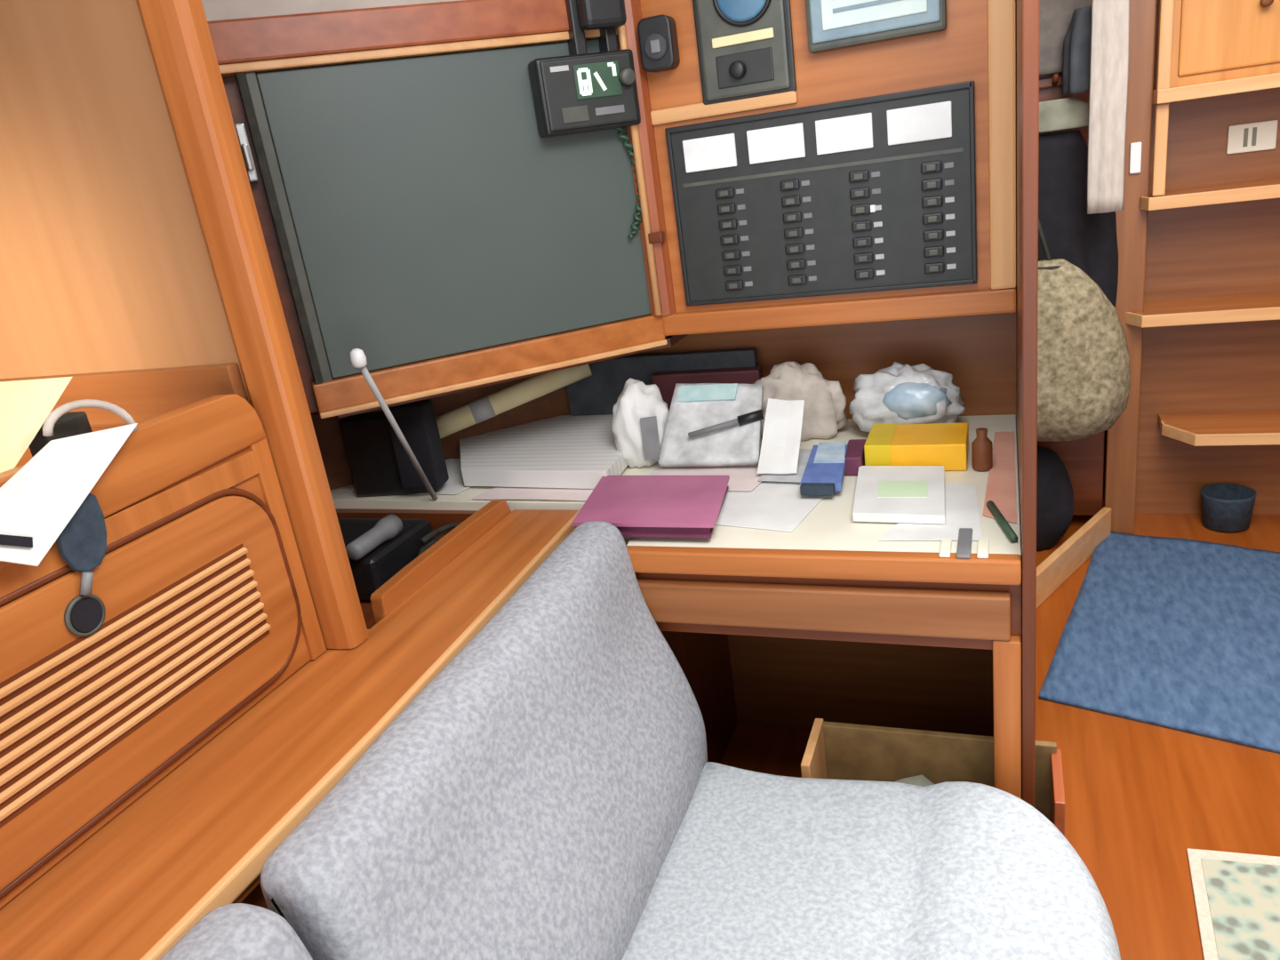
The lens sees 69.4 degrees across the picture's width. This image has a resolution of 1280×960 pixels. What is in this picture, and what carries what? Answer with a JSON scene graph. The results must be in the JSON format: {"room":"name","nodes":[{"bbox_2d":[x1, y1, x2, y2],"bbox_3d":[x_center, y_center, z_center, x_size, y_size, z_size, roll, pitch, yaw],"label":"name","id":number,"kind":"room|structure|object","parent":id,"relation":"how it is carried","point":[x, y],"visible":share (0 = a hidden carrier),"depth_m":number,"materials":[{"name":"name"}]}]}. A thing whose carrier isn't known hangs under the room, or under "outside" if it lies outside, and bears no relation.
{"room":"boat cabin","nodes":[
{"label":"boat cabin","id":0,"kind":"room"},
{"bbox_2d":[0,0,250,427],"bbox_3d":[-0.866,-0.326,1.214,0.780,1.250,0.028,0,21,22],"label":"wall","id":1,"kind":"structure","parent":0,"point":[105,264],"depth_m":1.11,"materials":[{"name":"brown wood"}]},
{"bbox_2d":[0,363,247,425],"bbox_3d":[-0.846,-0.106,1.271,0.772,0.069,0.016,0,21,22],"label":"shelf","id":2,"kind":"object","parent":1,"relation":"attached to","point":[146,394],"depth_m":1.17,"materials":[{"name":"brown wood"}]},
{"bbox_2d":[136,0,368,648],"bbox_3d":[-0.483,-0.347,1.051,0.064,1.208,0.040,0,21,22],"label":"wooden post","id":3,"kind":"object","parent":1,"relation":"attached to","point":[178,35],"depth_m":1.08,"materials":[{"name":"brown wood"}]},
{"bbox_2d":[311,375,571,490],"bbox_3d":[-0.627,-0.216,1.871,1.075,1.950,0.028,-16,20,-21],"label":"wall","id":4,"kind":"structure","parent":0,"point":[328,433],"depth_m":1.99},
{"bbox_2d":[201,0,687,418],"bbox_3d":[-0.372,-0.682,1.652,0.895,1.005,0.364,-15,20,-18],"label":"display board","id":5,"kind":"object","parent":4,"relation":"attached to","point":[415,214],"visible":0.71,"depth_m":1.54,"materials":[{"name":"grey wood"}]},
{"bbox_2d":[234,122,258,182],"bbox_3d":[-0.607,-0.504,1.425,0.015,0.085,0.038,-15,20,-18],"label":"latch","id":6,"kind":"object","parent":5,"relation":"attached to","point":[240,128],"visible":0.91,"depth_m":1.41,"materials":[{"name":"metal"}]},
{"bbox_2d":[528,0,640,137],"bbox_3d":[-0.100,-0.713,1.541,0.176,0.248,0.070,-13,20,-13],"label":"digital display device","id":7,"kind":"object","parent":5,"relation":"attached to","point":[580,92],"visible":0.99,"depth_m":1.54,"materials":[{"name":"black plastic"}]},
{"bbox_2d":[561,105,589,123],"bbox_3d":[-0.107,-0.609,1.540,0.045,0.024,0.003,-15,20,-18],"label":"speaker grille","id":8,"kind":"object","parent":7,"relation":"attached to","point":[570,114],"depth_m":1.54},
{"bbox_2d":[614,127,641,239],"bbox_3d":[-0.013,-0.532,1.649,0.047,0.197,0.016,-15,20,-19],"label":"cord","id":9,"kind":"object","parent":7,"relation":"hanging from","point":[621,130],"visible":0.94,"depth_m":1.65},
{"bbox_2d":[576,0,626,30],"bbox_3d":[-0.065,-0.786,1.502,0.075,0.095,0.033,-15,20,-18],"label":"microphone","id":10,"kind":"object","parent":5,"relation":"hanging from","point":[594,14],"visible":1,"depth_m":1.50,"materials":[{"name":"black plastic"}]},
{"bbox_2d":[629,312,1015,419],"bbox_3d":[0.268,-0.350,1.883,0.956,1.950,0.030,0,21,22],"label":"wall","id":11,"kind":"structure","parent":0,"point":[979,351],"depth_m":1.80,"materials":[{"name":"brown wood"}]},
{"bbox_2d":[616,0,1016,335],"bbox_3d":[0.288,-0.761,1.559,0.640,0.974,0.226,0,21,22],"label":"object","id":12,"kind":"object","parent":11,"relation":"attached to","point":[978,44],"visible":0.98,"depth_m":1.53,"materials":[{"name":"brown wood"}]},
{"bbox_2d":[637,14,679,71],"bbox_3d":[0.030,-0.734,1.557,0.058,0.083,0.050,0,21,22],"label":"power socket","id":13,"kind":"object","parent":12,"relation":"attached to","point":[657,35],"visible":1,"depth_m":1.54,"materials":[{"name":"black plastic"}]},
{"bbox_2d":[692,0,796,104],"bbox_3d":[0.159,-0.777,1.496,0.160,0.304,0.036,0,21,22],"label":"panel","id":14,"kind":"object","parent":12,"relation":"attached to","point":[746,48],"visible":1,"depth_m":1.52,"materials":[{"name":"black plastic"}]},
{"bbox_2d":[664,80,977,306],"bbox_3d":[0.302,-0.470,1.574,0.508,0.312,0.021,0,21,22],"label":"switch panel","id":15,"kind":"object","parent":12,"relation":"attached to","point":[877,193],"visible":1,"depth_m":1.56,"materials":[{"name":"black plastic"}]},
{"bbox_2d":[715,187,734,199],"bbox_3d":[0.148,-0.502,1.619,0.032,0.017,0.008,0,21,22],"label":"toggle switch","id":16,"kind":"object","parent":15,"relation":"attached to","point":[721,193],"depth_m":1.61,"materials":[{"name":"black plastic"}]},
{"bbox_2d":[717,202,735,215],"bbox_3d":[0.152,-0.477,1.628,0.032,0.017,0.008,0,21,22],"label":"toggle switch","id":17,"kind":"object","parent":15,"relation":"attached to","point":[723,208],"depth_m":1.62,"materials":[{"name":"black plastic"}]},
{"bbox_2d":[719,218,736,230],"bbox_3d":[0.156,-0.452,1.637,0.032,0.017,0.008,0,21,22],"label":"toggle switch","id":18,"kind":"object","parent":15,"relation":"attached to","point":[724,224],"depth_m":1.63,"materials":[{"name":"black plastic"}]},
{"bbox_2d":[720,234,738,245],"bbox_3d":[0.159,-0.427,1.646,0.032,0.017,0.008,0,21,22],"label":"toggle switch","id":19,"kind":"object","parent":15,"relation":"attached to","point":[724,239],"depth_m":1.64,"materials":[{"name":"black plastic"}]},
{"bbox_2d":[721,249,740,260],"bbox_3d":[0.163,-0.402,1.654,0.032,0.017,0.008,0,21,22],"label":"toggle switch","id":20,"kind":"object","parent":15,"relation":"attached to","point":[726,254],"depth_m":1.65,"materials":[{"name":"black plastic"}]},
{"bbox_2d":[723,264,741,275],"bbox_3d":[0.167,-0.377,1.663,0.032,0.017,0.008,0,21,22],"label":"toggle switch","id":21,"kind":"object","parent":15,"relation":"attached to","point":[728,269],"depth_m":1.66,"materials":[{"name":"black plastic"}]},
{"bbox_2d":[725,280,743,290],"bbox_3d":[0.170,-0.352,1.672,0.032,0.017,0.008,0,21,22],"label":"toggle switch","id":22,"kind":"object","parent":15,"relation":"attached to","point":[730,284],"depth_m":1.67,"materials":[{"name":"black plastic"}]},
{"bbox_2d":[780,178,799,191],"bbox_3d":[0.255,-0.503,1.577,0.032,0.017,0.008,0,21,22],"label":"toggle switch","id":23,"kind":"object","parent":15,"relation":"attached to","point":[786,184],"depth_m":1.57,"materials":[{"name":"black plastic"}]},
{"bbox_2d":[781,195,800,207],"bbox_3d":[0.259,-0.478,1.586,0.032,0.017,0.008,0,21,22],"label":"toggle switch","id":24,"kind":"object","parent":15,"relation":"attached to","point":[787,201],"depth_m":1.58,"materials":[{"name":"black plastic"}]},
{"bbox_2d":[783,211,801,223],"bbox_3d":[0.263,-0.453,1.595,0.032,0.017,0.008,0,21,22],"label":"toggle switch","id":25,"kind":"object","parent":15,"relation":"attached to","point":[788,217],"depth_m":1.59,"materials":[{"name":"black plastic"}]},
{"bbox_2d":[784,227,802,239],"bbox_3d":[0.266,-0.428,1.603,0.032,0.017,0.008,0,21,22],"label":"toggle switch","id":26,"kind":"object","parent":15,"relation":"attached to","point":[789,233],"depth_m":1.60,"materials":[{"name":"black plastic"}]},
{"bbox_2d":[784,243,804,255],"bbox_3d":[0.270,-0.403,1.612,0.032,0.017,0.008,0,21,22],"label":"toggle switch","id":27,"kind":"object","parent":15,"relation":"attached to","point":[790,249],"depth_m":1.61,"materials":[{"name":"black plastic"}]},
{"bbox_2d":[786,258,805,270],"bbox_3d":[0.274,-0.378,1.621,0.032,0.017,0.008,0,21,22],"label":"toggle switch","id":28,"kind":"object","parent":15,"relation":"attached to","point":[792,264],"depth_m":1.62,"materials":[{"name":"black plastic"}]},
{"bbox_2d":[787,274,806,285],"bbox_3d":[0.277,-0.353,1.630,0.032,0.017,0.008,0,21,22],"label":"toggle switch","id":29,"kind":"object","parent":15,"relation":"attached to","point":[792,279],"depth_m":1.62,"materials":[{"name":"black plastic"}]},
{"bbox_2d":[848,169,869,183],"bbox_3d":[0.363,-0.504,1.534,0.032,0.017,0.008,0,21,22],"label":"toggle switch","id":30,"kind":"object","parent":15,"relation":"attached to","point":[855,176],"depth_m":1.53,"materials":[{"name":"black plastic"}]},
{"bbox_2d":[849,186,870,199],"bbox_3d":[0.367,-0.479,1.543,0.032,0.017,0.008,0,21,22],"label":"toggle switch","id":31,"kind":"object","parent":15,"relation":"attached to","point":[855,192],"depth_m":1.54,"materials":[{"name":"black plastic"}]},
{"bbox_2d":[850,203,870,215],"bbox_3d":[0.370,-0.454,1.552,0.032,0.017,0.008,0,21,22],"label":"toggle switch","id":32,"kind":"object","parent":15,"relation":"attached to","point":[856,209],"depth_m":1.55,"materials":[{"name":"black plastic"}]},
{"bbox_2d":[851,220,871,231],"bbox_3d":[0.374,-0.429,1.561,0.032,0.017,0.008,0,21,22],"label":"toggle switch","id":33,"kind":"object","parent":15,"relation":"attached to","point":[857,226],"depth_m":1.56,"materials":[{"name":"black plastic"}]},
{"bbox_2d":[852,236,871,247],"bbox_3d":[0.378,-0.404,1.569,0.032,0.017,0.008,0,21,22],"label":"toggle switch","id":34,"kind":"object","parent":15,"relation":"attached to","point":[858,242],"depth_m":1.56,"materials":[{"name":"black plastic"}]},
{"bbox_2d":[853,252,872,263],"bbox_3d":[0.381,-0.378,1.578,0.032,0.017,0.008,0,21,22],"label":"toggle switch","id":35,"kind":"object","parent":15,"relation":"attached to","point":[859,258],"depth_m":1.57,"materials":[{"name":"black plastic"}]},
{"bbox_2d":[854,268,873,279],"bbox_3d":[0.385,-0.353,1.587,0.032,0.017,0.008,0,21,22],"label":"toggle switch","id":36,"kind":"object","parent":15,"relation":"attached to","point":[860,274],"depth_m":1.58,"materials":[{"name":"black plastic"}]},
{"bbox_2d":[920,160,942,174],"bbox_3d":[0.470,-0.504,1.492,0.032,0.017,0.008,0,21,22],"label":"toggle switch","id":37,"kind":"object","parent":15,"relation":"attached to","point":[927,167],"depth_m":1.49,"materials":[{"name":"black plastic"}]},
{"bbox_2d":[921,178,942,191],"bbox_3d":[0.474,-0.479,1.501,0.032,0.017,0.008,0,21,22],"label":"toggle switch","id":38,"kind":"object","parent":15,"relation":"attached to","point":[927,184],"depth_m":1.50,"materials":[{"name":"black plastic"}]},
{"bbox_2d":[921,195,943,207],"bbox_3d":[0.477,-0.454,1.510,0.032,0.017,0.008,0,21,22],"label":"toggle switch","id":39,"kind":"object","parent":15,"relation":"attached to","point":[927,201],"depth_m":1.50,"materials":[{"name":"black plastic"}]},
{"bbox_2d":[922,212,943,224],"bbox_3d":[0.481,-0.429,1.518,0.032,0.017,0.008,0,21,22],"label":"toggle switch","id":40,"kind":"object","parent":15,"relation":"attached to","point":[928,218],"depth_m":1.51,"materials":[{"name":"black plastic"}]},
{"bbox_2d":[923,245,943,257],"bbox_3d":[0.488,-0.379,1.536,0.032,0.017,0.008,0,21,22],"label":"toggle switch","id":41,"kind":"object","parent":15,"relation":"attached to","point":[929,251],"depth_m":1.53,"materials":[{"name":"black plastic"}]},
{"bbox_2d":[923,229,943,241],"bbox_3d":[0.485,-0.404,1.527,0.032,0.017,0.008,0,21,22],"label":"toggle switch","id":42,"kind":"object","parent":15,"relation":"attached to","point":[929,235],"depth_m":1.52,"materials":[{"name":"black plastic"}]},
{"bbox_2d":[924,262,944,273],"bbox_3d":[0.492,-0.354,1.544,0.032,0.017,0.008,0,21,22],"label":"toggle switch","id":43,"kind":"object","parent":15,"relation":"attached to","point":[930,268],"depth_m":1.54,"materials":[{"name":"black plastic"}]},
{"bbox_2d":[805,0,946,53],"bbox_3d":[0.354,-0.800,1.409,0.210,0.242,0.040,0,21,22],"label":"display","id":44,"kind":"object","parent":12,"relation":"attached to","point":[832,25],"visible":1,"depth_m":1.43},
{"bbox_2d":[720,460,1279,959],"bbox_3d":[0.607,0.792,1.520,3.400,0.040,4.900,0,21,22],"label":"floor","id":45,"kind":"structure","parent":0,"point":[1138,795],"depth_m":1.82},
{"bbox_2d":[0,507,581,959],"bbox_3d":[-0.445,0.740,0.904,0.219,0.745,1.945,0,21,22],"label":"ledge","id":46,"kind":"object","parent":45,"relation":"on","point":[199,841],"visible":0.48,"depth_m":0.97,"materials":[{"name":"brown wood"}]},
{"bbox_2d":[0,393,326,908],"bbox_3d":[-1.036,0.306,0.674,0.814,0.384,1.448,0,21,22],"label":"locker","id":47,"kind":"object","parent":46,"relation":"on","point":[199,606],"depth_m":0.96,"materials":[{"name":"brown wood"}]},
{"bbox_2d":[0,376,71,472],"bbox_3d":[-0.618,-0.040,0.833,0.030,0.102,0.255,1,21,25],"label":"notepad","id":48,"kind":"object","parent":47,"relation":"on","point":[25,405],"visible":0.98,"depth_m":0.88,"materials":[{"name":"yellow paper"}]},
{"bbox_2d":[28,411,92,456],"bbox_3d":[-0.581,-0.029,0.935,0.032,0.071,0.050,0,21,22],"label":"strap buckle","id":49,"kind":"object","parent":47,"relation":"on","point":[74,423],"visible":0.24,"depth_m":0.92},
{"bbox_2d":[56,492,106,595],"bbox_3d":[-0.548,0.035,0.904,0.038,0.145,0.068,-14,20,-17],"label":"pouch","id":50,"kind":"object","parent":47,"relation":"hanging from","point":[82,543],"visible":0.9,"depth_m":0.90,"materials":[{"name":"blue fabric"}]},
{"bbox_2d":[42,399,137,436],"bbox_3d":[-0.542,-0.058,0.913,0.014,0.049,0.098,0,21,22],"label":"loop","id":51,"kind":"object","parent":47,"relation":"on","point":[49,423],"visible":0.99,"depth_m":0.90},
{"bbox_2d":[335,499,511,629],"bbox_3d":[-0.512,0.151,1.584,0.480,0.180,0.470,0,21,22],"label":"tray","id":52,"kind":"object","parent":46,"relation":"attached to","point":[475,524],"visible":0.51,"depth_m":1.51,"materials":[{"name":"brown wood"}]},
{"bbox_2d":[337,518,433,600],"bbox_3d":[-0.519,0.142,1.704,0.220,0.085,0.190,0,21,22],"label":"case","id":53,"kind":"object","parent":52,"relation":"in","point":[370,572],"visible":0.35,"depth_m":1.64,"materials":[{"name":"black plastic"}]},
{"bbox_2d":[345,514,403,560],"bbox_3d":[-0.462,0.101,1.603,0.040,0.039,0.122,0,21,22],"label":"torch","id":54,"kind":"object","parent":53,"relation":"on","point":[389,526],"visible":0.95,"depth_m":1.59},
{"bbox_2d":[417,521,462,556],"bbox_3d":[-0.342,0.135,1.649,0.106,0.089,0.133,0,21,22],"label":"coiled cable","id":55,"kind":"object","parent":52,"relation":"in","point":[451,525],"visible":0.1,"depth_m":1.66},
{"bbox_2d":[330,414,1021,799],"bbox_3d":[0.017,0.340,1.862,1.378,0.742,0.660,0,21,22],"label":"table","id":56,"kind":"object","parent":45,"relation":"on","point":[827,619],"visible":0.48,"depth_m":1.40,"materials":[{"name":"beige laminate"}]},
{"bbox_2d":[349,348,437,500],"bbox_3d":[-0.411,-0.082,1.589,0.025,0.340,0.252,-6,19,5],"label":"wand","id":57,"kind":"object","parent":56,"relation":"on","point":[357,358],"visible":1,"depth_m":1.53,"materials":[{"name":"white plastic"}]},
{"bbox_2d":[343,458,471,494],"bbox_3d":[-0.424,-0.009,1.904,0.330,0.003,0.210,0,21,22],"label":"paper sheet","id":58,"kind":"object","parent":56,"relation":"on","point":[454,484],"visible":0.21,"depth_m":1.85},
{"bbox_2d":[339,399,448,496],"bbox_3d":[-0.478,-0.060,1.794,0.197,0.183,0.075,-3,20,14],"label":"case","id":59,"kind":"object","parent":58,"relation":"on","point":[380,464],"visible":0.87,"depth_m":1.77,"materials":[{"name":"black plastic"}]},
{"bbox_2d":[471,486,593,501],"bbox_3d":[-0.174,0.019,1.719,0.270,0.003,0.100,0,21,22],"label":"paper sheet","id":60,"kind":"object","parent":56,"relation":"on","point":[497,492],"visible":0.6,"depth_m":1.71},
{"bbox_2d":[459,414,627,488],"bbox_3d":[-0.196,-0.064,1.904,0.435,0.034,0.375,0,21,22],"label":"paper stack","id":61,"kind":"object","parent":56,"relation":"on","point":[561,451],"visible":0.72,"depth_m":1.81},
{"bbox_2d":[435,364,591,439],"bbox_3d":[-0.307,-0.154,1.911,0.432,0.133,0.046,-12,20,-12],"label":"chart","id":62,"kind":"object","parent":61,"relation":"on","point":[478,411],"visible":0.75,"depth_m":1.90,"materials":[{"name":"yellow paper"}]},
{"bbox_2d":[612,377,669,468],"bbox_3d":[0.005,-0.116,1.790,0.114,0.161,0.147,0,21,22],"label":"plastic bag","id":63,"kind":"object","parent":56,"relation":"on","point":[640,412],"visible":0.88,"depth_m":1.74,"materials":[{"name":"white plastic"}]},
{"bbox_2d":[572,475,729,538],"bbox_3d":[0.023,0.040,1.525,0.270,0.022,0.218,0,21,22],"label":"folder","id":64,"kind":"object","parent":56,"relation":"on","point":[638,506],"visible":0.94,"depth_m":1.49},
{"bbox_2d":[566,347,758,415],"bbox_3d":[0.045,-0.188,1.977,0.430,0.164,0.025,0,21,22],"label":"case","id":65,"kind":"object","parent":56,"relation":"on","point":[596,394],"visible":0.29,"depth_m":1.97,"materials":[{"name":"plastic"}]},
{"bbox_2d":[651,366,762,409],"bbox_3d":[0.143,-0.162,1.913,0.230,0.132,0.032,0,21,22],"label":"book","id":66,"kind":"object","parent":56,"relation":"on","point":[666,381],"visible":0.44,"depth_m":1.89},
{"bbox_2d":[647,466,825,532],"bbox_3d":[0.157,0.007,1.621,0.367,0.002,0.345,4,22,31],"label":"paper sheet","id":67,"kind":"object","parent":56,"relation":"on","point":[772,505],"visible":0.34,"depth_m":1.49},
{"bbox_2d":[652,464,763,490],"bbox_3d":[0.120,-0.006,1.662,0.234,0.002,0.131,1,21,24],"label":"paper sheet","id":68,"kind":"object","parent":67,"relation":"on","point":[744,477],"visible":0.45,"depth_m":1.67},
{"bbox_2d":[658,383,763,466],"bbox_3d":[0.140,-0.106,1.728,0.190,0.126,0.148,0,21,22],"label":"packet","id":69,"kind":"object","parent":68,"relation":"on","point":[696,406],"visible":0.97,"depth_m":1.72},
{"bbox_2d":[688,408,763,438],"bbox_3d":[0.157,-0.103,1.698,0.142,0.040,0.019,-6,19,6],"label":"marker pen","id":70,"kind":"object","parent":69,"relation":"on","point":[756,415],"visible":1,"depth_m":1.69,"materials":[{"name":"black plastic"}]},
{"bbox_2d":[757,448,811,482],"bbox_3d":[0.284,-0.027,1.647,0.100,0.003,0.171,2,22,27],"label":"paper sheet","id":71,"kind":"object","parent":67,"relation":"on","point":[804,453],"visible":0.38,"depth_m":1.61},
{"bbox_2d":[756,398,804,474],"bbox_3d":[0.250,-0.079,1.638,0.070,0.107,0.117,0,21,22],"label":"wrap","id":72,"kind":"object","parent":71,"relation":"on","point":[783,421],"visible":1,"depth_m":1.64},
{"bbox_2d":[800,441,847,495],"bbox_3d":[0.314,-0.021,1.561,0.072,0.032,0.177,0,21,22],"label":"packet","id":73,"kind":"object","parent":67,"relation":"on","point":[825,468],"visible":1,"depth_m":1.54,"materials":[{"name":"blue plastic"}]},
{"bbox_2d":[752,360,847,440],"bbox_3d":[0.297,-0.156,1.800,0.207,0.150,0.080,0,21,22],"label":"plastic bag","id":74,"kind":"object","parent":56,"relation":"on","point":[825,402],"visible":0.56,"depth_m":1.77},
{"bbox_2d":[844,439,866,475],"bbox_3d":[0.376,-0.040,1.617,0.034,0.034,0.100,0,21,22],"label":"case","id":75,"kind":"object","parent":56,"relation":"on","point":[854,457],"visible":0.61,"depth_m":1.58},
{"bbox_2d":[852,465,944,524],"bbox_3d":[0.407,0.020,1.454,0.150,0.015,0.214,0,21,22],"label":"notepad","id":76,"kind":"object","parent":56,"relation":"on","point":[911,494],"visible":1,"depth_m":1.43,"materials":[{"name":"white paper"}]},
{"bbox_2d":[877,480,927,497],"bbox_3d":[0.411,0.014,1.447,0.080,0.001,0.070,0,21,22],"label":"print","id":77,"kind":"object","parent":76,"relation":"on","point":[885,489],"depth_m":1.44},
{"bbox_2d":[848,361,965,431],"bbox_3d":[0.492,-0.149,1.718,0.213,0.138,0.121,0,21,22],"label":"plastic bag","id":78,"kind":"object","parent":56,"relation":"on","point":[899,393],"visible":0.83,"depth_m":1.68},
{"bbox_2d":[882,382,951,420],"bbox_3d":[0.501,-0.147,1.684,0.127,0.070,0.066,0,21,22],"label":"print","id":79,"kind":"object","parent":78,"relation":"attached to","point":[901,401],"depth_m":1.66},
{"bbox_2d":[864,422,968,470],"bbox_3d":[0.481,-0.058,1.602,0.164,0.048,0.124,0,21,22],"label":"box","id":80,"kind":"object","parent":56,"relation":"on","point":[946,444],"visible":0.86,"depth_m":1.56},
{"bbox_2d":[878,482,983,540],"bbox_3d":[0.444,0.045,1.392,0.140,0.002,0.225,0,21,22],"label":"paper sheet","id":81,"kind":"object","parent":56,"relation":"on","point":[961,500],"visible":0.82,"depth_m":1.34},
{"bbox_2d":[939,528,989,558],"bbox_3d":[0.445,0.086,1.266,0.062,0.005,0.092,0,21,22],"label":"clip","id":82,"kind":"object","parent":56,"relation":"on","point":[964,550],"visible":1,"depth_m":1.25,"materials":[{"name":"white plastic"}]},
{"bbox_2d":[971,427,992,471],"bbox_3d":[0.561,-0.050,1.517,0.032,0.068,0.032,0,21,22],"label":"bottle","id":83,"kind":"object","parent":56,"relation":"on","point":[981,445],"visible":1,"depth_m":1.51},
{"bbox_2d":[982,431,1016,523],"bbox_3d":[0.584,-0.013,1.500,0.046,0.002,0.420,0,21,22],"label":"paper sheet","id":84,"kind":"object","parent":56,"relation":"on","point":[1001,486],"visible":0.93,"depth_m":1.47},
{"bbox_2d":[986,500,1018,542],"bbox_3d":[0.513,0.057,1.312,0.011,0.010,0.129,-5,19,8],"label":"pen","id":85,"kind":"object","parent":56,"relation":"on","point":[1000,518],"visible":1,"depth_m":1.30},
{"bbox_2d":[800,718,1065,836],"bbox_3d":[0.462,0.598,1.454,0.366,0.405,0.124,0,21,22],"label":"storage box","id":86,"kind":"object","parent":45,"relation":"on","point":[834,750],"visible":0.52,"depth_m":1.45,"materials":[{"name":"brown wood"}]},
{"bbox_2d":[892,775,934,786],"bbox_3d":[0.432,0.505,1.421,0.179,0.107,0.102,0,21,22],"label":"rag","id":87,"kind":"object","parent":86,"relation":"in","point":[922,780],"visible":0.02,"depth_m":1.41,"materials":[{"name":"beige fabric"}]},
{"bbox_2d":[1036,446,1073,551],"bbox_3d":[1.158,0.041,2.838,0.316,0.351,0.172,0,21,22],"label":"duffel bag","id":88,"kind":"object","parent":45,"relation":"on","point":[1054,489],"visible":0.26,"depth_m":2.75,"materials":[{"name":"fabric"}]},
{"bbox_2d":[1036,507,1111,607],"bbox_3d":[1.237,0.225,2.667,0.584,0.100,0.024,-25,25,-39],"label":"board","id":89,"kind":"object","parent":45,"relation":"on","point":[1060,565],"visible":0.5,"depth_m":2.65,"materials":[{"name":"brown wood"}]},
{"bbox_2d":[1039,531,1279,753],"bbox_3d":[1.440,0.361,2.316,0.646,0.019,1.022,5,23,33],"label":"floor mat","id":90,"kind":"object","parent":45,"relation":"on","point":[1181,635],"visible":0.99,"depth_m":2.27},
{"bbox_2d":[1104,0,1279,533],"bbox_3d":[1.721,-0.763,2.478,0.815,1.940,0.248,0,21,22],"label":"shelving unit","id":91,"kind":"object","parent":45,"relation":"on","point":[1197,304],"depth_m":2.64,"materials":[{"name":"brown wood"}]},
{"bbox_2d":[1128,142,1141,173],"bbox_3d":[1.343,-0.873,2.506,0.027,0.080,0.011,0,21,22],"label":"wall switch","id":92,"kind":"object","parent":91,"relation":"attached to","point":[1135,148],"visible":1,"depth_m":2.50,"materials":[{"name":"white plastic"}]},
{"bbox_2d":[1226,120,1278,154],"bbox_3d":[1.678,-0.940,2.535,0.115,0.075,0.014,0,21,22],"label":"light switch","id":93,"kind":"object","parent":91,"relation":"attached to","point":[1258,136],"visible":1,"depth_m":2.53,"materials":[{"name":"beige plastic"}]},
{"bbox_2d":[1200,483,1256,532],"bbox_3d":[1.787,0.087,2.814,0.144,0.110,0.144,0,21,22],"label":"bucket","id":94,"kind":"object","parent":45,"relation":"on","point":[1228,508],"visible":1,"depth_m":2.78,"materials":[{"name":"blue plastic"}]},
{"bbox_2d":[1186,848,1279,959],"bbox_3d":[1.116,0.770,1.296,0.588,0.010,0.675,0,21,22],"label":"rug","id":95,"kind":"object","parent":45,"relation":"on","point":[1236,896],"visible":1,"depth_m":1.53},
{"bbox_3d":[-0.035,0.990,0.698,0.770,0.300,1.690,0,21,22],"label":"bench","id":96,"kind":"object","parent":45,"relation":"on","visible":0},
{"bbox_2d":[160,903,312,959],"bbox_3d":[-0.388,0.706,0.437,0.229,0.461,0.901,0,21,22],"label":"cushion","id":97,"kind":"object","parent":96,"relation":"on","point":[234,931],"visible":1,"depth_m":0.74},
{"bbox_2d":[260,520,707,959],"bbox_3d":[-0.104,0.406,1.162,0.214,0.470,0.745,0,21,22],"label":"cushion","id":98,"kind":"object","parent":96,"relation":"on","point":[532,800],"visible":0.94,"depth_m":1.03,"materials":[{"name":"fabric"}]},
{"bbox_2d":[621,761,1120,959],"bbox_3d":[0.075,0.763,0.592,0.548,0.124,1.742,0,21,22],"label":"seat cushion","id":99,"kind":"object","parent":96,"relation":"on","point":[757,866],"visible":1,"depth_m":1.14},
{"bbox_2d":[1016,0,1039,807],"bbox_3d":[0.586,-0.230,1.409,0.017,1.950,0.660,0,21,22],"label":"wooden post","id":100,"kind":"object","parent":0,"point":[1027,11],"depth_m":1.15,"materials":[{"name":"brown wood"}]},
{"bbox_2d":[1037,72,1104,515],"bbox_3d":[1.042,-0.759,2.672,0.580,1.890,0.108,0,21,22],"label":"wall","id":101,"kind":"structure","parent":0,"point":[1083,460],"depth_m":2.87,"materials":[{"name":"brown wood"}]},
{"bbox_2d":[1038,96,1088,132],"bbox_3d":[1.105,-0.978,2.480,0.219,0.077,0.068,0,21,22],"label":"folded cloth","id":102,"kind":"object","parent":101,"relation":"hanging from","point":[1068,113],"visible":0.57,"depth_m":2.45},
{"bbox_2d":[1039,0,1092,75],"bbox_3d":[1.087,-1.257,2.439,0.288,0.340,0.042,0,21,22],"label":"shirt","id":103,"kind":"object","parent":101,"relation":"hanging from","point":[1055,16],"visible":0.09,"depth_m":2.44,"materials":[{"name":"grey fabric"}]},
{"bbox_2d":[1062,6,1091,95],"bbox_3d":[1.143,-1.108,2.389,0.093,0.200,0.092,0,21,22],"label":"knit hat","id":104,"kind":"object","parent":101,"relation":"hanging from","point":[1076,42],"visible":0.69,"depth_m":2.37,"materials":[{"name":"fabric"}]},
{"bbox_2d":[1038,130,1118,307],"bbox_3d":[1.158,-0.624,2.642,0.376,0.685,0.091,0,21,22],"label":"coat","id":105,"kind":"object","parent":101,"relation":"hanging from","point":[1088,242],"visible":0.23,"depth_m":2.55,"materials":[{"name":"fabric"}]},
{"bbox_2d":[1037,217,1130,441],"bbox_3d":[1.103,-0.573,2.493,0.271,0.971,0.369,-23,24,-37],"label":"sack","id":106,"kind":"object","parent":101,"relation":"hanging from","point":[1084,374],"visible":0.65,"depth_m":2.48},
{"bbox_2d":[1087,0,1129,214],"bbox_3d":[1.165,-1.052,2.295,0.088,0.750,0.031,0,21,22],"label":"hanging towel","id":107,"kind":"object","parent":101,"relation":"hanging from","point":[1110,19],"visible":1,"depth_m":2.32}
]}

